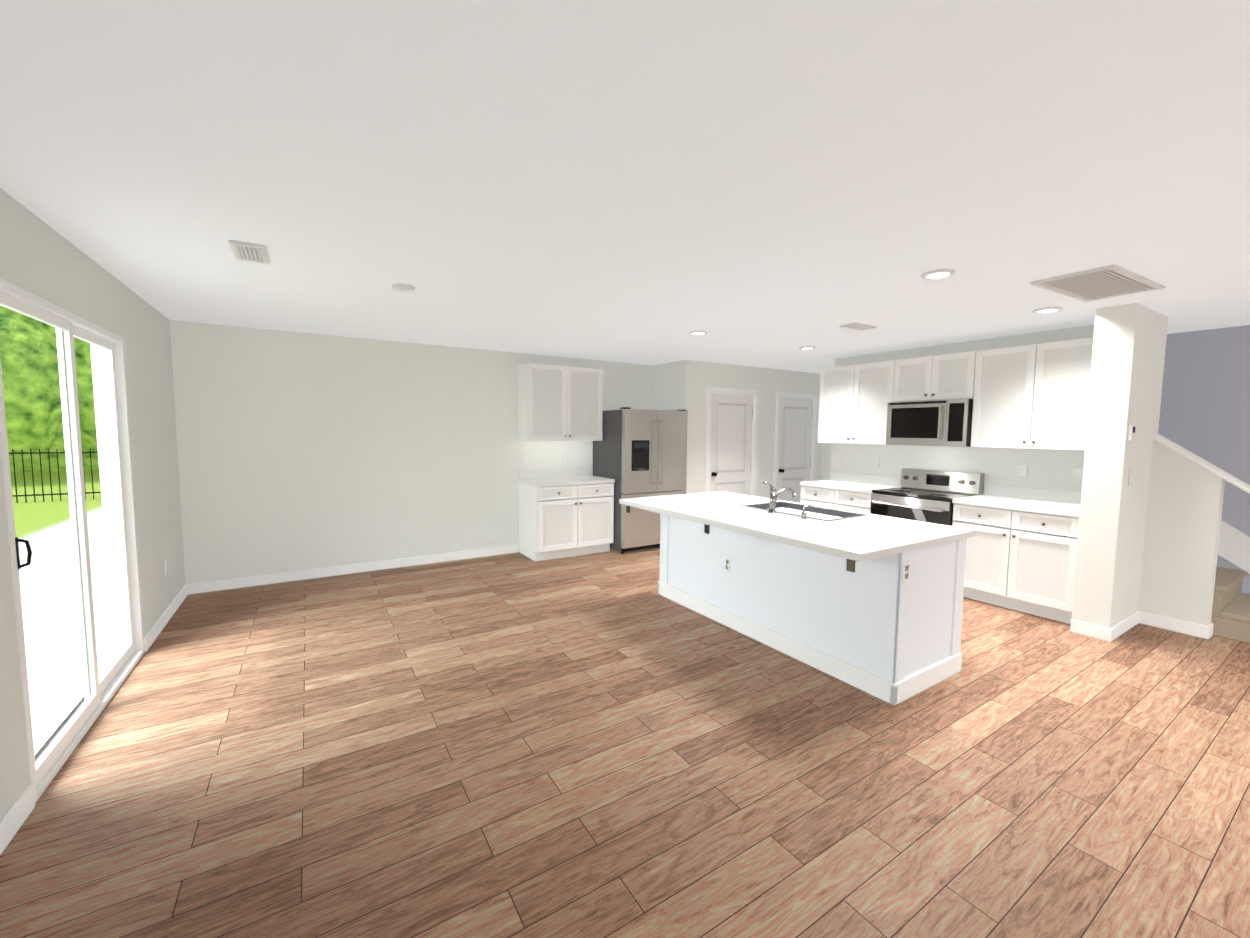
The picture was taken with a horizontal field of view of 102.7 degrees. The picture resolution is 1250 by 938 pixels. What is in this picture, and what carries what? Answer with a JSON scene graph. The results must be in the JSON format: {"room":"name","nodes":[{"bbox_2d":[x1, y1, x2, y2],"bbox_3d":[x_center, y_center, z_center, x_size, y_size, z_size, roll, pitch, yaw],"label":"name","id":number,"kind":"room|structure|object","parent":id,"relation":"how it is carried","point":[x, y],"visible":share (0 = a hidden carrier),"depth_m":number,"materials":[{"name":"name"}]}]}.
{"room":"kitchen","nodes":[
{"label":"kitchen","id":0,"kind":"room"},
{"bbox_2d":[0,188,184,821],"bbox_3d":[-1.492,0.253,0.397,0.150,2.440,9.810,-2,5,-32],"label":"wall","id":1,"kind":"structure","parent":0,"point":[39,257],"depth_m":3.21,"materials":[{"name":"white paint"}]},
{"bbox_2d":[0,784,34,854],"bbox_3d":[-0.624,1.524,-0.743,0.014,0.095,6.485,-2,5,-32],"label":"baseboard","id":2,"kind":"structure","parent":1,"relation":"attached to","point":[16,815],"depth_m":1.87,"materials":[{"name":"white wood"}]},
{"bbox_2d":[0,278,144,802],"bbox_3d":[-2.834,0.256,2.573,0.164,2.078,1.626,-2,5,-32],"label":"door","id":3,"kind":"structure","parent":1,"relation":"in","point":[49,755],"depth_m":2.59,"materials":[{"name":"white plastic"}]},
{"bbox_2d":[163,558,167,575],"bbox_3d":[-3.599,0.767,3.917,0.008,0.126,0.082,-2,5,-32],"label":"outlet","id":4,"kind":"object","parent":1,"relation":"attached to","point":[165,565],"visible":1,"depth_m":3.90,"materials":[{"name":"white plastic"}]},
{"bbox_2d":[144,584,191,651],"bbox_3d":[-3.596,1.139,3.940,0.017,0.095,1.355,-2,5,-32],"label":"baseboard","id":5,"kind":"structure","parent":1,"relation":"attached to","point":[150,637],"depth_m":3.83,"materials":[{"name":"white wood"}]},
{"bbox_2d":[170,320,652,583],"bbox_3d":[-1.780,-0.173,5.914,5.280,2.440,0.150,-2,5,-32],"label":"wall","id":6,"kind":"structure","parent":0,"point":[298,451],"depth_m":5.13,"materials":[{"name":"white paint"}]},
{"bbox_2d":[188,545,517,593],"bbox_3d":[-2.650,1.038,5.364,3.140,0.095,0.014,-2,5,-32],"label":"baseboard","id":7,"kind":"structure","parent":6,"relation":"attached to","point":[209,586],"depth_m":5.18,"materials":[{"name":"white wood"}]},
{"bbox_2d":[518,363,602,440],"bbox_3d":[-0.784,-0.805,6.190,1.000,0.905,0.354,-2,5,-32],"label":"upper cabinet","id":8,"kind":"object","parent":6,"relation":"attached to","point":[559,403],"visible":1,"depth_m":6.03,"materials":[{"name":"white wood"}]},
{"bbox_2d":[562,453,567,462],"bbox_3d":[-0.774,-0.146,6.459,0.082,0.126,0.008,-2,5,-32],"label":"outlet","id":9,"kind":"object","parent":6,"relation":"attached to","point":[564,457],"visible":1,"depth_m":6.46,"materials":[{"name":"white plastic"}]},
{"bbox_2d":[0,547,1249,937],"bbox_3d":[1.928,1.382,2.661,8.270,0.100,9.810,-2,5,-32],"label":"floor","id":10,"kind":"structure","parent":0,"point":[610,743],"depth_m":2.17,"materials":[{"name":"brown wood"}]},
{"bbox_2d":[518,468,614,560],"bbox_3d":[-0.718,0.528,6.170,1.000,1.020,0.644,-2,5,-32],"label":"base cabinet","id":11,"kind":"object","parent":10,"relation":"on","point":[566,512],"visible":1,"depth_m":5.94,"materials":[{"name":"white wood"}]},
{"bbox_2d":[593,407,687,553],"bbox_3d":[0.201,0.119,6.548,0.955,1.793,0.861,-2,5,-32],"label":"refrigerator","id":12,"kind":"object","parent":10,"relation":"on","point":[638,453],"visible":0.65,"depth_m":6.17,"materials":[{"name":"grey metal"}]},
{"bbox_2d":[626,505,968,704],"bbox_3d":[1.055,0.798,3.792,1.178,0.876,2.242,-2,5,-32],"label":"kitchen island","id":13,"kind":"object","parent":10,"relation":"on","point":[871,604],"depth_m":3.14,"materials":[{"name":"painted wood"},{"name":"white quartz"}]},
{"bbox_2d":[619,494,930,560],"bbox_3d":[0.839,0.350,3.606,0.667,0.040,2.270,-2,5,-32],"label":"island countertop","id":14,"kind":"structure","parent":13,"relation":"on","point":[833,538],"depth_m":3.14,"materials":[{"name":"white stone"}]},
{"bbox_2d":[762,481,778,512],"bbox_3d":[1.064,0.205,3.672,0.125,0.243,0.064,-2,5,-32],"label":"faucet","id":15,"kind":"object","parent":14,"relation":"on","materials":[{"name":"silver metal"}]},
{"bbox_2d":[799,505,810,520],"bbox_3d":[1.261,0.298,3.472,0.088,0.092,0.036,-2,5,-32],"label":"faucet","id":16,"kind":"object","parent":14,"relation":"on","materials":[{"name":"silver metal"}]},
{"bbox_2d":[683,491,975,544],"bbox_3d":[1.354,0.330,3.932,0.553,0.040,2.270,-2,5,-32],"label":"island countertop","id":17,"kind":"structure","parent":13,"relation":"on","point":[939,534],"depth_m":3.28,"materials":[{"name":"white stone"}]},
{"bbox_2d":[751,501,866,520],"bbox_3d":[1.353,0.441,3.840,0.444,0.256,0.764,-2,5,-32],"label":"sink","id":18,"kind":"object","parent":17,"relation":"in","point":[784,506],"depth_m":3.91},
{"bbox_2d":[800,471,901,513],"bbox_3d":[2.617,0.582,5.846,0.644,1.020,0.922,-2,5,-32],"label":"base cabinet","id":19,"kind":"object","parent":10,"relation":"on","point":[847,491],"visible":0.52,"depth_m":5.74,"materials":[{"name":"white wood"}]},
{"bbox_2d":[870,468,984,525],"bbox_3d":[3.033,0.590,5.102,0.716,1.125,0.766,-2,5,-32],"label":"range","id":20,"kind":"object","parent":10,"relation":"on","point":[925,495],"visible":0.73,"depth_m":5.01,"materials":[{"name":"silver metal"}]},
{"bbox_2d":[952,484,1080,623],"bbox_3d":[3.523,0.699,4.419,0.644,1.020,0.915,-2,5,-32],"label":"base cabinet","id":21,"kind":"object","parent":10,"relation":"on","point":[1021,550],"visible":0.88,"depth_m":4.24,"materials":[{"name":"white wood"}]},
{"bbox_2d":[1211,567,1249,643],"bbox_3d":[4.460,0.443,4.598,0.896,1.520,2.065,-2,5,-32],"label":"stairs","id":22,"kind":"structure","parent":10,"relation":"on","point":[1230,617],"depth_m":3.79,"materials":[{"name":"carpet"}]},
{"bbox_2d":[0,0,1249,373],"bbox_3d":[1.950,-1.150,2.466,8.270,0.100,9.810,-2,5,-32],"label":"ceiling","id":23,"kind":"structure","parent":0,"point":[774,184],"depth_m":1.74,"materials":[{"name":"white paint"}]},
{"bbox_2d":[229,240,269,264],"bbox_3d":[-1.971,-1.137,2.632,0.150,0.014,0.300,-2,5,-32],"label":"ceiling vent","id":24,"kind":"object","parent":23,"relation":"in","point":[249,252],"visible":1,"depth_m":2.62,"materials":[{"name":"white metal"}]},
{"bbox_2d":[392,283,414,291],"bbox_3d":[-1.440,-1.177,3.251,0.136,0.020,0.136,-2,5,-32],"label":"smoke detector","id":25,"kind":"object","parent":23,"relation":"attached to","point":[403,287],"visible":1,"depth_m":3.23,"materials":[{"name":"white plastic"}]},
{"bbox_2d":[689,330,707,334],"bbox_3d":[0.686,-1.273,4.676,0.170,0.012,0.170,-2,5,-32],"label":"recessed light","id":26,"kind":"object","parent":23,"relation":"in","point":[699,332],"visible":1,"depth_m":4.67,"materials":[{"name":"white plastic"}]},
{"bbox_2d":[799,346,815,349],"bbox_3d":[1.995,-1.322,5.467,0.170,0.012,0.170,-2,5,-32],"label":"recessed light","id":27,"kind":"object","parent":23,"relation":"in","point":[807,347],"visible":1,"depth_m":5.45,"materials":[{"name":"white plastic"}]},
{"bbox_2d":[840,322,875,330],"bbox_3d":[2.023,-1.234,4.341,0.300,0.014,0.150,-2,5,-32],"label":"ceiling vent","id":28,"kind":"object","parent":23,"relation":"in","point":[857,326],"visible":1,"depth_m":4.33,"materials":[{"name":"white metal"}]},
{"bbox_2d":[921,269,954,279],"bbox_3d":[1.814,-1.126,2.899,0.170,0.012,0.170,-2,5,-32],"label":"recessed light","id":29,"kind":"object","parent":23,"relation":"in","point":[937,274],"visible":0.98,"depth_m":2.90,"materials":[{"name":"white plastic"}]},
{"bbox_2d":[1033,307,1062,313],"bbox_3d":[3.134,-1.177,3.709,0.170,0.012,0.170,-2,5,-32],"label":"recessed light","id":30,"kind":"object","parent":23,"relation":"in","point":[1047,310],"visible":1,"depth_m":3.69,"materials":[{"name":"white plastic"}]},
{"bbox_2d":[1031,264,1164,301],"bbox_3d":[2.911,-1.129,3.073,0.800,0.014,0.380,-2,5,-29],"label":"ceiling vent","id":31,"kind":"object","parent":23,"relation":"in","point":[1108,281],"visible":1,"depth_m":3.05,"materials":[{"name":"white metal"}]},
{"bbox_2d":[653,360,821,497],"bbox_3d":[1.787,-0.276,7.642,2.840,2.440,0.740,-2,5,-32],"label":"wall","id":32,"kind":"structure","parent":0,"point":[681,384],"depth_m":6.95,"materials":[{"name":"white paint"}]},
{"bbox_2d":[709,393,752,494],"bbox_3d":[1.507,-0.028,7.035,0.806,2.019,0.110,-2,5,-32],"label":"pantry door","id":33,"kind":"structure","parent":32,"relation":"in","point":[731,443],"depth_m":7.03,"materials":[{"name":"white wood"}]},
{"bbox_2d":[705,386,758,495],"bbox_3d":[1.475,-0.072,7.081,0.980,2.115,0.138,-2,5,-32],"label":"door frame","id":34,"kind":"structure","parent":32,"relation":"attached to","point":[733,391],"depth_m":7.01,"materials":[{"name":"white wood"}]},
{"bbox_2d":[777,398,812,502],"bbox_3d":[2.648,-0.074,7.756,0.786,2.019,0.110,-2,5,-32],"label":"hall door","id":35,"kind":"structure","parent":32,"relation":"in","point":[795,443],"depth_m":7.75,"materials":[{"name":"white wood"}]},
{"bbox_2d":[773,391,817,494],"bbox_3d":[2.615,-0.118,7.802,0.960,2.115,0.138,-2,5,-32],"label":"door frame","id":36,"kind":"structure","parent":32,"relation":"attached to","point":[779,394],"depth_m":7.69,"materials":[{"name":"white wood"}]},
{"bbox_2d":[821,443,831,479],"bbox_3d":[3.450,-0.256,7.577,0.340,2.440,1.390,-2,5,-32],"label":"wall","id":37,"kind":"structure","parent":0,"point":[826,462],"depth_m":8.03,"materials":[{"name":"white paint"}]},
{"bbox_2d":[830,325,1224,625],"bbox_3d":[3.551,-0.061,5.051,0.120,2.440,3.240,-2,5,-32],"label":"wall","id":38,"kind":"structure","parent":0,"point":[1183,526],"depth_m":3.98,"materials":[{"name":"white paint"}]},
{"bbox_2d":[818,360,893,444],"bbox_3d":[2.760,-0.748,5.832,0.328,0.905,0.915,-2,5,-32],"label":"upper cabinet","id":39,"kind":"object","parent":38,"relation":"attached to","point":[854,399],"depth_m":5.72,"materials":[{"name":"white wood"}]},
{"bbox_2d":[872,457,879,467],"bbox_3d":[2.949,-0.080,5.878,0.008,0.126,0.082,-2,5,-32],"label":"electrical outlet","id":40,"kind":"object","parent":38,"relation":"attached to","point":[876,462],"visible":1,"depth_m":5.87,"materials":[{"name":"white plastic"}]},
{"bbox_2d":[894,351,977,401],"bbox_3d":[3.213,-0.921,5.103,0.328,0.440,0.766,-2,5,-32],"label":"upper cabinet","id":41,"kind":"object","parent":38,"relation":"attached to","point":[946,376],"depth_m":4.98,"materials":[{"name":"white wood"}]},
{"bbox_2d":[886,398,972,446],"bbox_3d":[3.146,-0.466,5.099,0.477,0.452,0.760,-2,5,-32],"label":"over-the-range microwave","id":42,"kind":"object","parent":41,"relation":"attached to","point":[945,422],"visible":0.92,"depth_m":4.94,"materials":[{"name":"silver metal"}]},
{"bbox_2d":[1017,464,1027,477],"bbox_3d":[3.714,0.019,4.674,0.008,0.126,0.082,-2,5,-32],"label":"electrical outlet","id":43,"kind":"object","parent":38,"relation":"attached to","point":[1022,470],"visible":1,"depth_m":4.67,"materials":[{"name":"white plastic"}]},
{"bbox_2d":[971,337,1093,450],"bbox_3d":[3.665,-0.631,4.407,0.328,0.905,0.928,-2,5,-32],"label":"upper cabinet","id":44,"kind":"object","parent":38,"relation":"attached to","point":[1033,396],"depth_m":4.32,"materials":[{"name":"white wood"}]},
{"bbox_2d":[1071,467,1082,481],"bbox_3d":[3.928,0.047,4.337,0.008,0.126,0.082,-2,5,-32],"label":"electrical outlet","id":45,"kind":"object","parent":38,"relation":"attached to","point":[1077,474],"visible":0.83,"depth_m":4.34,"materials":[{"name":"white plastic"}]},
{"bbox_2d":[1153,434,1249,493],"bbox_3d":[4.377,-0.018,3.744,0.180,0.477,0.590,-2,5,-32],"label":"trim","id":46,"kind":"structure","parent":38,"relation":"on","point":[1219,472],"depth_m":3.73,"materials":[{"name":"white wood"}]},
{"bbox_2d":[1072,303,1167,627],"bbox_3d":[3.864,0.029,3.904,0.820,2.440,0.220,-2,5,-32],"label":"wall","id":47,"kind":"structure","parent":0,"point":[1128,360],"depth_m":3.70,"materials":[{"name":"white paint"}]},
{"bbox_2d":[1128,469,1133,486],"bbox_3d":[3.732,0.065,3.684,0.082,0.126,0.010,-2,5,-32],"label":"light switch","id":48,"kind":"object","parent":47,"relation":"attached to","point":[1130,481],"visible":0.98,"depth_m":3.67,"materials":[{"name":"white plastic"}]},
{"bbox_2d":[1127,424,1135,440],"bbox_3d":[3.645,-0.260,3.596,0.090,0.120,0.021,-2,5,-32],"label":"thermostat","id":49,"kind":"object","parent":47,"relation":"attached to","point":[1131,431],"visible":1,"depth_m":3.58,"materials":[{"name":"white plastic"}]},
{"bbox_2d":[1070,611,1213,641],"bbox_3d":[3.957,1.212,3.832,0.848,0.095,0.604,-2,5,-32],"label":"baseboard","id":50,"kind":"structure","parent":47,"relation":"attached to","point":[1128,623],"depth_m":3.81,"materials":[{"name":"white wood"}]},
{"bbox_2d":[1158,325,1249,593],"bbox_3d":[5.641,0.060,3.698,0.120,2.440,7.770,-2,5,-32],"label":"wall","id":51,"kind":"structure","parent":0,"point":[1205,406],"depth_m":4.34,"materials":[{"name":"grey paint"}]},
{"bbox_2d":[1218,520,1249,573],"bbox_3d":[4.925,0.196,4.709,0.016,2.003,2.340,-2,5,-32],"label":"trim","id":52,"kind":"structure","parent":51,"relation":"attached to","point":[1234,546],"depth_m":4.27,"materials":[{"name":"white wood"}]},
{"label":"outside","id":53,"kind":"structure","parent":0,"visible":0},
{"bbox_2d":[11,469,112,748],"bbox_3d":[-31.514,1.954,-8.175,59.848,0.090,100.000,-2,5,-32],"label":"ground","id":54,"kind":"structure","parent":53,"point":[45,516],"depth_m":4.64,"materials":[{"name":"white concrete"}]},
{"bbox_2d":[0,306,98,474],"bbox_3d":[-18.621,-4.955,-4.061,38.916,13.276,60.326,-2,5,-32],"label":"tree","id":55,"kind":"object","parent":54,"relation":"on","point":[46,373],"depth_m":13.12,"materials":[{"name":"green plant"}]},
{"bbox_2d":[9,448,100,502],"bbox_3d":[-13.233,0.137,9.218,8.230,1.180,0.060,-2,5,-32],"label":"fence","id":56,"kind":"object","parent":54,"relation":"on","point":[31,453],"depth_m":10.13,"materials":[{"name":"black metal"}]}
]}

